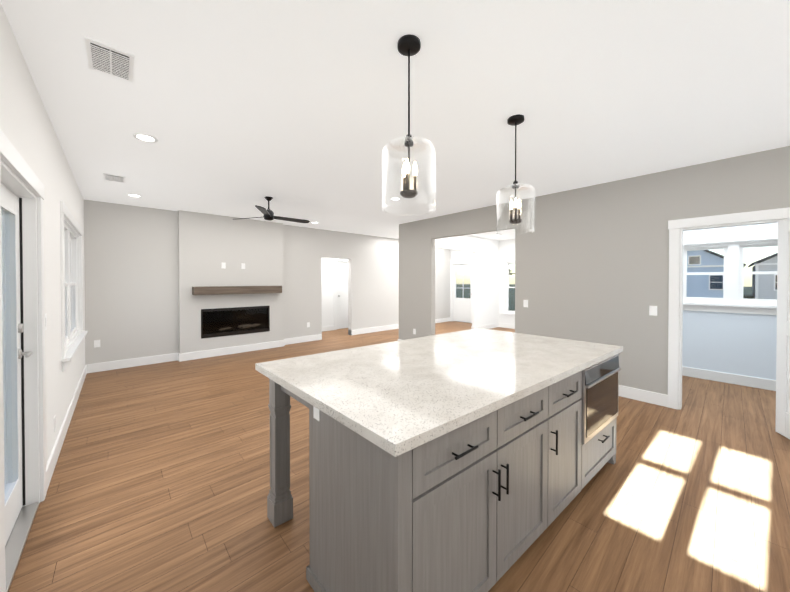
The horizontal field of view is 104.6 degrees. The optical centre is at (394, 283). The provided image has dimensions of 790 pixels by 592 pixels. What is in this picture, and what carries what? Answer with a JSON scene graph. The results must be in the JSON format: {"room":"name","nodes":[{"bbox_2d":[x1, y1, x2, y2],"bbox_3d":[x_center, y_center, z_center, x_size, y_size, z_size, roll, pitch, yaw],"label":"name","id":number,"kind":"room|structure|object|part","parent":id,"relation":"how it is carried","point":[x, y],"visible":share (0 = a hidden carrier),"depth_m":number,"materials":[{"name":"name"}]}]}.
{"room":"open-plan kitchen","nodes":[
{"label":"open-plan kitchen","id":0,"kind":"room"},
{"bbox_2d":[0,2,84,464],"bbox_3d":[-1.800,0.080,1.295,0.150,2.720,9.536,0,1,-42],"label":"wall","id":1,"kind":"structure","parent":0,"point":[27,128],"depth_m":2.29,"materials":[{"name":"white paint"}]},
{"bbox_2d":[1,183,32,545],"bbox_3d":[-2.069,0.438,1.614,0.104,1.954,0.897,0,1,-42],"label":"patio door","id":2,"kind":"structure","parent":1,"relation":"in","point":[14,353],"depth_m":1.83,"materials":[{"name":"white"}]},
{"bbox_2d":[54,415,55,431],"bbox_3d":[-2.744,1.129,2.463,0.009,0.116,0.072,0,1,-42],"label":"electrical outlet plate","id":3,"kind":"object","parent":1,"relation":"attached to","point":[55,415],"depth_m":2.46,"materials":[{"name":"white plastic"}]},
{"bbox_2d":[64,224,77,344],"bbox_3d":[-3.795,0.009,3.497,0.095,1.300,1.820,0,1,-42],"label":"living room window","id":4,"kind":"structure","parent":1,"relation":"in","point":[71,325],"depth_m":3.80,"materials":[{"name":"white"}]},
{"bbox_2d":[84,199,449,364],"bbox_3d":[-1.378,0.017,7.928,9.390,2.720,0.280,0,1,-42],"label":"wall","id":5,"kind":"structure","parent":0,"point":[146,269],"depth_m":5.76,"materials":[{"name":"white paint"}]},
{"bbox_2d":[94,340,99,347],"bbox_3d":[-4.745,0.956,4.860,0.072,0.116,0.009,0,1,-42],"label":"electrical outlet plate","id":6,"kind":"object","parent":5,"relation":"attached to","point":[97,342],"depth_m":4.85,"materials":[{"name":"white plastic"}]},
{"bbox_2d":[201,306,269,338],"bbox_3d":[-3.201,0.749,6.172,1.260,0.550,0.136,0,1,-42],"label":"fireplace","id":7,"kind":"object","parent":5,"relation":"attached to","point":[217,322],"visible":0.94,"depth_m":6.09,"materials":[{"name":"black glass"}]},
{"bbox_2d":[192,286,281,294],"bbox_3d":[-3.071,0.125,6.068,1.597,0.150,0.200,0,1,-42],"label":"mantel shelf","id":8,"kind":"object","parent":5,"relation":"attached to","point":[210,290],"visible":1,"depth_m":5.90,"materials":[{"name":"brown wood"}]},
{"bbox_2d":[321,258,347,326],"bbox_3d":[-2.049,0.009,8.823,3.600,2.720,0.120,0,1,-42],"label":"wall","id":9,"kind":"structure","parent":0,"point":[327,276],"depth_m":8.82,"materials":[{"name":"white paint"}]},
{"bbox_2d":[337,262,347,328],"bbox_3d":[-1.458,0.348,9.306,0.740,2.008,0.095,0,1,-42],"label":"hall door","id":10,"kind":"structure","parent":9,"relation":"in","point":[342,294],"depth_m":9.20,"materials":[{"name":"white wood"}]},
{"bbox_2d":[0,0,789,239],"bbox_3d":[1.101,-1.391,5.072,9.540,0.150,11.250,0,1,-42],"label":"ceiling","id":11,"kind":"structure","parent":0,"point":[297,109],"depth_m":2.10,"materials":[{"name":"white paint"}]},
{"bbox_2d":[84,37,134,81],"bbox_3d":[-1.640,-1.278,1.761,0.200,0.013,0.300,0,1,-42],"label":"ceiling vent","id":12,"kind":"object","parent":11,"relation":"in","point":[108,60],"depth_m":1.74,"materials":[{"name":"white metal"}]},
{"bbox_2d":[103,173,125,182],"bbox_3d":[-3.458,-1.297,3.764,0.200,0.013,0.300,0,1,-42],"label":"ceiling vent","id":13,"kind":"object","parent":11,"relation":"in","point":[109,177],"depth_m":3.75,"materials":[{"name":"white metal"}]},
{"bbox_2d":[127,194,141,196],"bbox_3d":[-3.873,-1.308,4.535,0.175,0.005,0.175,0,1,3],"label":"recessed light","id":14,"kind":"object","parent":11,"relation":"in","point":[132,195],"depth_m":4.53,"materials":[{"name":"white"}]},
{"bbox_2d":[133,133,157,142],"bbox_3d":[-2.212,-1.291,2.707,0.175,0.005,0.175,0,1,3],"label":"recessed light","id":15,"kind":"object","parent":11,"relation":"in","point":[146,138],"depth_m":2.69,"materials":[{"name":"white"}]},
{"bbox_2d":[233,196,309,222],"bbox_3d":[-1.813,-1.141,4.747,1.022,0.344,1.180,0,1,-42],"label":"ceiling fan","id":16,"kind":"object","parent":11,"relation":"hanging from","point":[268,213],"visible":1,"depth_m":4.64,"materials":[{"name":"black metal"}]},
{"bbox_2d":[382,34,435,215],"bbox_3d":[0.075,-0.839,1.636,0.288,0.888,0.288,0,1,-42],"label":"pendant light","id":17,"kind":"object","parent":11,"relation":"hanging from","point":[408,45],"visible":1,"depth_m":1.61,"materials":[{"name":"clear glass"}]},
{"bbox_3d":[0.075,-0.574,1.639,0.288,0.359,0.288,0,1,-42],"label":"lamp shade","id":18,"kind":"part","parent":17,"relation":"part of","materials":[{"name":"clear glass"}]},
{"bbox_2d":[496,114,535,234],"bbox_3d":[0.945,-0.846,2.390,0.288,0.888,0.288,0,1,-42],"label":"pendant light","id":19,"kind":"object","parent":11,"relation":"hanging from","point":[515,120],"visible":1,"depth_m":2.38,"materials":[{"name":"clear glass"}]},
{"bbox_3d":[0.945,-0.582,2.393,0.288,0.359,0.288,0,1,-42],"label":"lamp shade","id":20,"kind":"part","parent":19,"relation":"part of","materials":[{"name":"clear glass"}]},
{"bbox_2d":[8,321,789,591],"bbox_3d":[1.101,1.464,5.098,9.540,0.120,11.250,0,1,-42],"label":"floor","id":21,"kind":"structure","parent":0,"point":[160,480],"depth_m":2.04,"materials":[{"name":"brown wood"}]},
{"bbox_2d":[266,352,620,591],"bbox_3d":[0.500,0.986,2.147,2.276,0.892,1.321,0,1,-42],"label":"kitchen island","id":22,"kind":"object","parent":21,"relation":"on","point":[474,460],"depth_m":1.35,"materials":[{"name":"grey wood"}]},
{"bbox_2d":[255,328,622,483],"bbox_3d":[0.464,0.519,2.165,2.320,0.040,1.432,0,1,-42],"label":"island countertop","id":23,"kind":"structure","parent":22,"relation":"on","point":[426,403],"depth_m":1.57,"materials":[{"name":"white stone"}]},
{"bbox_2d":[435,235,498,326],"bbox_3d":[1.713,0.014,8.267,4.057,2.720,0.120,0,1,-42],"label":"wall","id":24,"kind":"structure","parent":0,"point":[485,281],"depth_m":8.96,"materials":[{"name":"white paint"}]},
{"bbox_2d":[450,239,514,323],"bbox_3d":[3.765,0.006,9.135,0.150,2.720,5.106,0,1,-42],"label":"wall","id":25,"kind":"structure","parent":0,"point":[507,248],"depth_m":9.52,"materials":[{"name":"white paint"}]},
{"bbox_2d":[453,264,471,322],"bbox_3d":[2.355,0.335,10.615,0.104,1.995,0.862,0,1,-42],"label":"front door","id":26,"kind":"structure","parent":25,"relation":"in","point":[462,309],"depth_m":10.63,"materials":[{"name":"white wood"}]},
{"bbox_2d":[506,262,514,312],"bbox_3d":[4.008,0.118,8.873,0.095,1.560,1.610,0,1,-42],"label":"dining room window","id":27,"kind":"structure","parent":25,"relation":"in","point":[507,288],"depth_m":9.42,"materials":[{"name":"white"}]},
{"bbox_2d":[399,146,789,405],"bbox_3d":[2.690,0.054,4.083,0.120,2.720,7.630,0,1,-42],"label":"wall","id":28,"kind":"structure","parent":0,"point":[592,263],"depth_m":3.94,"materials":[{"name":"grey paint"}]},
{"bbox_2d":[46,317,775,490],"bbox_3d":[1.319,1.337,4.857,9.240,0.140,10.300,0,1,-42],"label":"baseboard","id":29,"kind":"structure","parent":28,"relation":"attached to","point":[660,399],"depth_m":4.67,"materials":[{"name":"white wood"}]},
{"bbox_2d":[523,300,527,306],"bbox_3d":[2.024,0.308,4.723,0.010,0.116,0.072,0,1,-42],"label":"switch plate","id":30,"kind":"object","parent":28,"relation":"attached to","point":[525,302],"depth_m":4.72,"materials":[{"name":"white plastic"}]},
{"bbox_2d":[649,306,656,315],"bbox_3d":[3.046,0.318,3.597,0.010,0.116,0.072,0,1,-42],"label":"switch plate","id":31,"kind":"object","parent":28,"relation":"attached to","point":[652,310],"depth_m":3.60,"materials":[{"name":"white plastic"}]},
{"bbox_2d":[775,218,789,438],"bbox_3d":[3.562,0.412,2.586,0.675,2.008,0.374,0,1,-42],"label":"laundry door","id":32,"kind":"structure","parent":28,"relation":"in","point":[783,359],"depth_m":2.84,"materials":[{"name":"white wood"}]},
{"bbox_2d":[682,223,777,379],"bbox_3d":[5.113,0.054,4.020,0.150,2.720,4.280,0,1,-42],"label":"wall","id":33,"kind":"structure","parent":0,"point":[739,344],"depth_m":4.31,"materials":[{"name":"white paint"}]},
{"bbox_2d":[683,241,777,303],"bbox_3d":[4.819,-0.149,4.346,0.095,0.840,1.100,0,1,-42],"label":"laundry window","id":34,"kind":"structure","parent":33,"relation":"in","point":[733,273],"depth_m":4.33,"materials":[{"name":"white"}]},
{"label":"outside","id":35,"kind":"structure","parent":0,"visible":0},
{"bbox_2d":[456,284,754,321],"bbox_3d":[26.039,1.541,30.267,200.000,0.150,170.000,0,1,-42],"label":"ground","id":36,"kind":"structure","parent":35,"point":[459,290],"depth_m":42.01,"materials":[{"name":"green plant"}]},
{"bbox_2d":[687,250,745,297],"bbox_3d":[35.696,-1.363,35.967,10.700,5.550,7.200,0,1,-42],"label":"house","id":37,"kind":"structure","parent":36,"relation":"on","point":[709,264],"depth_m":32.04,"materials":[{"name":"blue"}]},
{"bbox_2d":[748,253,777,298],"bbox_3d":[41.511,-1.316,31.049,10.700,5.550,7.100,0,1,-42],"label":"house","id":38,"kind":"structure","parent":36,"relation":"on","point":[763,282],"depth_m":29.67,"materials":[{"name":"grey"}]}
]}

